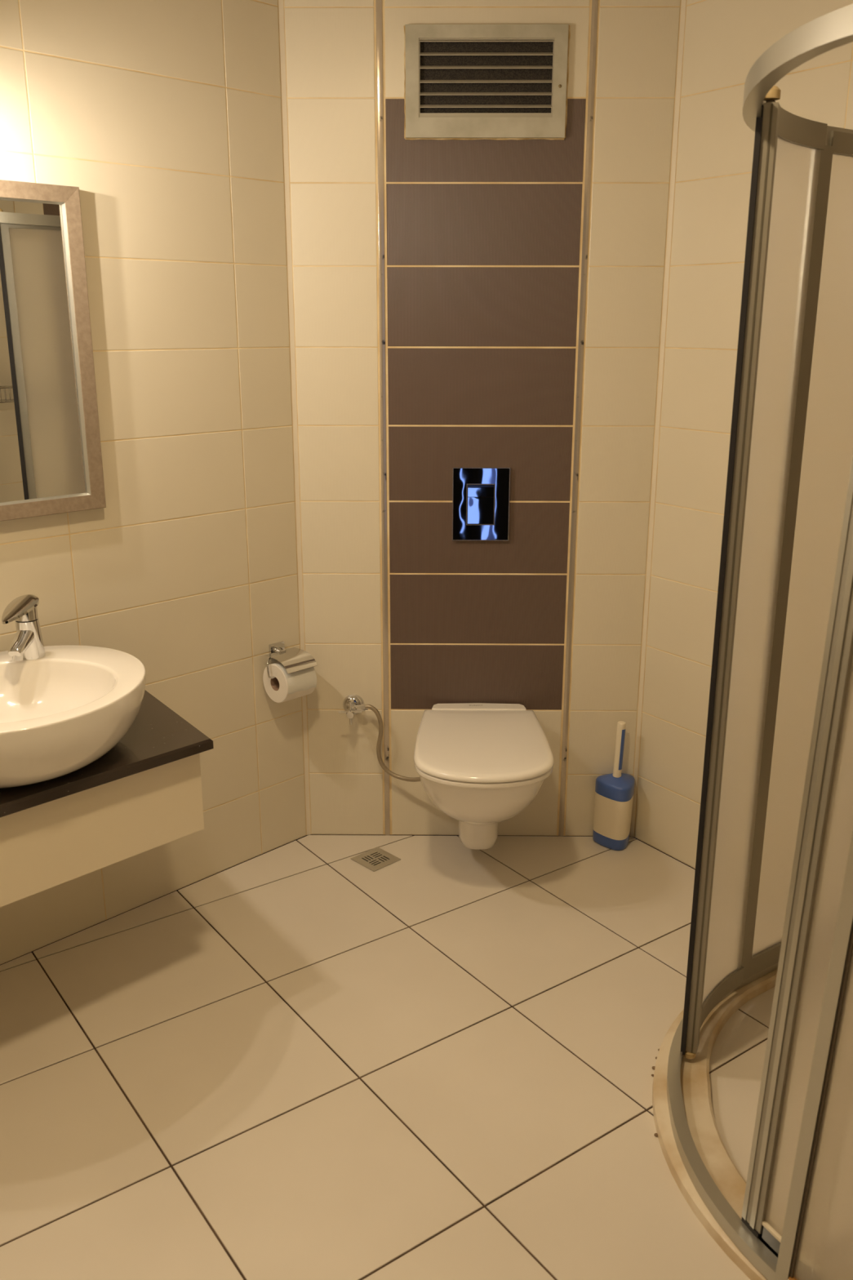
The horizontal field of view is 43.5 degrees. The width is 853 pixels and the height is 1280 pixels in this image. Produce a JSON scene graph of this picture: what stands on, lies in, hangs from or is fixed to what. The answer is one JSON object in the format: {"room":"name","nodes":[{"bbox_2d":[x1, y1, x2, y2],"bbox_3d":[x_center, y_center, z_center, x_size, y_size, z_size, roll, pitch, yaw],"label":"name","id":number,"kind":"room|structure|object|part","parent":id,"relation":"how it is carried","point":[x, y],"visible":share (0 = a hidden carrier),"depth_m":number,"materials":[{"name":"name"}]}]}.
{"room":"bathroom","nodes":[
{"label":"bathroom","id":0,"kind":"room"},
{"bbox_2d":[0,0,306,964],"bbox_3d":[-1.140,-0.334,2.211,0.101,2.360,2.135,16,23,42],"label":"wall","id":1,"kind":"structure","parent":0,"point":[165,117],"depth_m":2.61,"materials":[{"name":"beige tile"}]},
{"bbox_2d":[0,179,106,521],"bbox_3d":[-1.024,-0.572,2.163,0.032,0.696,0.748,16,23,42],"label":"wall mirror","id":2,"kind":"object","parent":1,"relation":"attached to","point":[51,457],"visible":1,"depth_m":2.34,"materials":[{"name":"grey mirror"}]},
{"bbox_3d":[-1.023,-0.890,2.068,0.032,0.033,0.748,16,23,42],"label":"frame rail","id":3,"kind":"part","parent":2,"relation":"part of","materials":[{"name":"beige stone"}]},
{"bbox_3d":[-1.024,-0.254,2.257,0.032,0.033,0.748,16,23,42],"label":"frame rail","id":4,"kind":"part","parent":2,"relation":"part of","materials":[{"name":"beige stone"}]},
{"bbox_3d":[-0.774,-0.644,2.408,0.032,0.697,0.033,16,23,42],"label":"frame rail","id":5,"kind":"part","parent":2,"relation":"part of","materials":[{"name":"beige stone"}]},
{"bbox_2d":[0,753,204,906],"bbox_3d":[-0.950,0.364,2.201,0.459,0.194,0.843,16,23,42],"label":"vanity cabinet","id":6,"kind":"object","parent":1,"relation":"attached to","point":[46,846],"visible":0.53,"depth_m":2.16,"materials":[{"name":"beige paint"}]},
{"bbox_2d":[0,689,213,817],"bbox_3d":[-0.920,0.257,2.178,0.487,0.024,1.008,16,23,42],"label":"countertop","id":7,"kind":"structure","parent":6,"relation":"on","point":[157,736],"depth_m":2.21,"materials":[{"name":"brown stone"}]},
{"bbox_2d":[0,644,145,788],"bbox_3d":[-0.819,0.164,2.179,0.475,0.154,0.552,0,17,0],"label":"basin","id":8,"kind":"object","parent":7,"relation":"on","point":[61,711],"visible":0.98,"depth_m":2.15,"materials":[{"name":"white ceramic"}]},
{"bbox_2d":[1,594,45,661],"bbox_3d":[-0.863,-0.021,2.288,0.065,0.136,0.115,0,17,0],"label":"tap","id":9,"kind":"object","parent":8,"relation":"on","point":[27,643],"visible":1,"depth_m":2.28,"materials":[{"name":"silver metal"}]},
{"bbox_3d":[-0.863,-0.062,2.271,0.065,0.048,0.104,0,17,0],"label":"lever","id":10,"kind":"part","parent":9,"relation":"part of","materials":[{"name":"silver metal"}]},
{"bbox_3d":[-0.861,-0.002,2.279,0.040,0.057,0.084,0,17,0],"label":"spout","id":11,"kind":"part","parent":9,"relation":"part of","materials":[{"name":"silver metal"}]},
{"bbox_2d":[265,640,317,679],"bbox_3d":[-0.388,0.060,2.962,0.122,0.078,0.120,16,23,42],"label":"toilet roll holder","id":12,"kind":"object","parent":1,"relation":"attached to","point":[294,660],"visible":0.97,"depth_m":2.95,"materials":[{"name":"silver metal"}]},
{"bbox_3d":[-0.403,0.068,2.972,0.038,0.058,0.109,16,23,42],"label":"wire arm","id":13,"kind":"part","parent":12,"relation":"part of","materials":[{"name":"silver metal"}]},
{"bbox_3d":[-0.420,0.033,3.005,0.009,0.051,0.048,16,23,42],"label":"wall plate","id":14,"kind":"part","parent":12,"relation":"part of","materials":[{"name":"silver metal"}]},
{"bbox_3d":[-0.409,0.035,2.993,0.030,0.028,0.028,16,23,42],"label":"post","id":15,"kind":"part","parent":12,"relation":"part of","materials":[{"name":"silver metal"}]},
{"bbox_2d":[262,662,316,702],"bbox_3d":[-0.381,0.110,2.983,0.112,0.112,0.104,16,23,42],"label":"toilet roll","id":16,"kind":"object","parent":12,"relation":"on","point":[285,687],"visible":0.86,"depth_m":2.95,"materials":[{"name":"white paper"}]},
{"bbox_2d":[0,835,775,1279],"bbox_3d":[-0.259,0.984,2.028,2.900,0.060,2.210,-11,20,-33],"label":"floor","id":17,"kind":"structure","parent":0,"point":[298,1060],"depth_m":2.20,"materials":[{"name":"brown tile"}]},
{"bbox_2d":[350,846,400,871],"bbox_3d":[-0.147,0.634,3.094,0.103,0.003,0.103,-15,22,-41],"label":"floor drain","id":18,"kind":"object","parent":17,"relation":"on","point":[375,859],"visible":1,"depth_m":3.09,"materials":[{"name":"silver metal"}]},
{"bbox_2d":[592,791,633,850],"bbox_3d":[0.557,0.529,3.172,0.116,0.159,0.111,0,17,0],"label":"toilet brush holder","id":19,"kind":"object","parent":17,"relation":"on","point":[612,818],"visible":0.94,"depth_m":3.14,"materials":[{"name":"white plastic"}]},
{"bbox_2d":[595,720,635,801],"bbox_3d":[0.558,0.344,3.117,0.116,0.226,0.113,0,17,0],"label":"toilet brush","id":20,"kind":"object","parent":19,"relation":"on","point":[618,786],"visible":1,"depth_m":3.11,"materials":[{"name":"blue plastic"}]},
{"bbox_3d":[0.558,0.424,3.141,0.116,0.060,0.113,0,17,0],"label":"lid","id":21,"kind":"part","parent":20,"relation":"part of","materials":[{"name":"blue plastic"}]},
{"bbox_3d":[0.560,0.318,3.106,0.030,0.169,0.027,0,17,0],"label":"handle","id":22,"kind":"part","parent":20,"relation":"part of","materials":[{"name":"beige plastic"}]},
{"bbox_2d":[651,968,777,1279],"bbox_3d":[0.694,0.922,2.091,0.494,0.026,1.380,3,17,9],"label":"shower curb","id":23,"kind":"object","parent":17,"relation":"on","point":[695,1073],"visible":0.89,"depth_m":2.05,"materials":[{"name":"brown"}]},
{"bbox_2d":[666,4,852,1279],"bbox_3d":[0.700,0.034,1.811,0.454,1.835,1.373,3,17,10],"label":"shower enclosure","id":24,"kind":"object","parent":23,"relation":"on","point":[773,884],"visible":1,"depth_m":1.95,"materials":[{"name":"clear glass"}]},
{"bbox_3d":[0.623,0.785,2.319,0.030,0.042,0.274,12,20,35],"label":"sliding door","id":25,"kind":"part","parent":24,"relation":"part of","materials":[{"name":"clear glass"}]},
{"bbox_3d":[0.673,0.856,2.219,0.309,0.026,1.158,7,18,22],"label":"rail","id":26,"kind":"part","parent":24,"relation":"part of","materials":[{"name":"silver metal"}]},
{"bbox_3d":[0.623,-0.045,2.072,0.020,1.690,0.262,12,20,35],"label":"glass pane","id":27,"kind":"part","parent":24,"relation":"part of","materials":[{"name":"clear glass"}]},
{"bbox_3d":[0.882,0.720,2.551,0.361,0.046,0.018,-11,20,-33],"label":"fixed panel","id":28,"kind":"part","parent":24,"relation":"part of","materials":[{"name":"clear glass"}]},
{"bbox_3d":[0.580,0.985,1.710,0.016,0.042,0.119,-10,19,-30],"label":"sliding door","id":29,"kind":"part","parent":24,"relation":"part of","materials":[{"name":"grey glass"}]},
{"bbox_3d":[0.625,-0.875,1.825,0.030,0.042,0.274,12,20,35],"label":"frame rail","id":30,"kind":"part","parent":24,"relation":"part of","materials":[{"name":"silver metal"}]},
{"bbox_3d":[0.702,-0.820,1.572,0.450,0.061,1.340,3,17,10],"label":"rail","id":31,"kind":"part","parent":24,"relation":"part of","materials":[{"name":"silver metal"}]},
{"bbox_3d":[0.880,-0.112,2.301,0.364,1.692,0.004,-11,20,-33],"label":"glass pane","id":32,"kind":"part","parent":24,"relation":"part of","materials":[{"name":"clear glass"}]},
{"bbox_3d":[0.597,0.172,1.443,0.012,1.657,0.177,-10,19,-30],"label":"glass pane","id":33,"kind":"part","parent":24,"relation":"part of","materials":[{"name":"clear glass"}]},
{"bbox_3d":[0.658,0.202,1.272,0.005,1.697,0.331,-11,20,-33],"label":"fixed panel","id":34,"kind":"part","parent":24,"relation":"part of","materials":[{"name":"clear glass"}]},
{"bbox_3d":[0.884,-0.941,2.057,0.361,0.036,0.018,-11,20,-33],"label":"frame rail","id":35,"kind":"part","parent":24,"relation":"part of","materials":[{"name":"silver metal"}]},
{"bbox_2d":[283,0,681,835],"bbox_3d":[0.134,-0.553,2.952,1.022,2.360,0.101,0,17,0],"label":"wall","id":36,"kind":"structure","parent":0,"point":[483,238],"depth_m":2.87,"materials":[{"name":"beige tile"}]},
{"bbox_2d":[278,0,311,835],"bbox_3d":[-0.356,-0.540,2.907,0.012,2.360,0.008,0,17,0],"label":"trim","id":37,"kind":"structure","parent":36,"relation":"attached to","point":[281,10],"depth_m":2.85,"materials":[{"name":"beige plastic"}]},
{"bbox_2d":[337,694,368,724],"bbox_3d":[-0.209,0.200,3.078,0.082,0.068,0.094,0,17,0],"label":"angle valve","id":38,"kind":"object","parent":36,"relation":"attached to","point":[353,704],"visible":1,"depth_m":3.08,"materials":[{"name":"silver metal"}]},
{"bbox_3d":[-0.218,0.209,3.043,0.066,0.066,0.022,0,17,0],"label":"cross handle","id":39,"kind":"part","parent":38,"relation":"part of","materials":[{"name":"silver metal"}]},
{"bbox_2d":[365,704,420,782],"bbox_3d":[-0.084,0.301,3.092,0.193,0.231,0.034,5,17,17],"label":"hose","id":40,"kind":"object","parent":38,"relation":"attached to","point":[373,708],"visible":0.96,"depth_m":3.11,"materials":[{"name":"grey metal"}]},
{"bbox_2d":[375,0,390,835],"bbox_3d":[-0.117,-0.540,2.907,0.015,2.360,0.006,0,17,0],"label":"trim","id":41,"kind":"structure","parent":36,"relation":"attached to","point":[378,2],"depth_m":2.87,"materials":[{"name":"silver metal"}]},
{"bbox_2d":[452,466,510,540],"bbox_3d":[0.150,-0.374,2.946,0.157,0.202,0.012,0,17,0],"label":"flush plate","id":42,"kind":"object","parent":36,"relation":"attached to","point":[481,495],"visible":1,"depth_m":2.94,"materials":[{"name":"silver"}]},
{"bbox_2d":[413,702,554,849],"bbox_3d":[0.148,0.436,2.918,0.362,0.375,0.524,0,17,0],"label":"toilet","id":43,"kind":"object","parent":36,"relation":"attached to","point":[482,765],"visible":1,"depth_m":2.77,"materials":[{"name":"white ceramic"}]},
{"bbox_3d":[0.148,0.451,2.940,0.349,0.334,0.492,0,17,0],"label":"bowl","id":44,"kind":"part","parent":43,"relation":"part of","materials":[{"name":"white ceramic"}]},
{"bbox_3d":[0.148,0.292,2.853,0.358,0.015,0.477,0,17,0],"label":"seat","id":45,"kind":"part","parent":43,"relation":"part of","materials":[{"name":"white plastic"}]},
{"bbox_3d":[0.148,0.274,2.848,0.362,0.021,0.481,0,17,0],"label":"lid","id":46,"kind":"part","parent":43,"relation":"part of","materials":[{"name":"white plastic"}]},
{"bbox_2d":[404,24,570,140],"bbox_3d":[0.148,-1.380,2.647,0.409,0.260,0.019,0,17,0],"label":"air vent","id":47,"kind":"object","parent":36,"relation":"in","point":[462,82],"visible":1,"depth_m":2.65,"materials":[{"name":"paint"}]},
{"bbox_2d":[558,0,598,835],"bbox_3d":[0.409,-0.538,2.902,0.014,2.360,0.006,0,17,0],"label":"trim","id":48,"kind":"structure","parent":36,"relation":"attached to","point":[594,2],"depth_m":2.86,"materials":[{"name":"silver metal"}]},
{"bbox_2d":[630,0,686,836],"bbox_3d":[0.623,-0.536,2.898,0.011,2.360,0.009,0,17,0],"label":"trim","id":49,"kind":"structure","parent":36,"relation":"attached to","point":[683,2],"depth_m":2.86,"materials":[{"name":"beige plastic"}]},
{"bbox_2d":[634,0,852,868],"bbox_3d":[1.136,-0.353,2.283,0.101,2.360,1.640,-11,20,-33],"label":"wall","id":50,"kind":"structure","parent":0,"point":[723,39],"depth_m":2.73,"materials":[{"name":"beige tile"}]}
]}

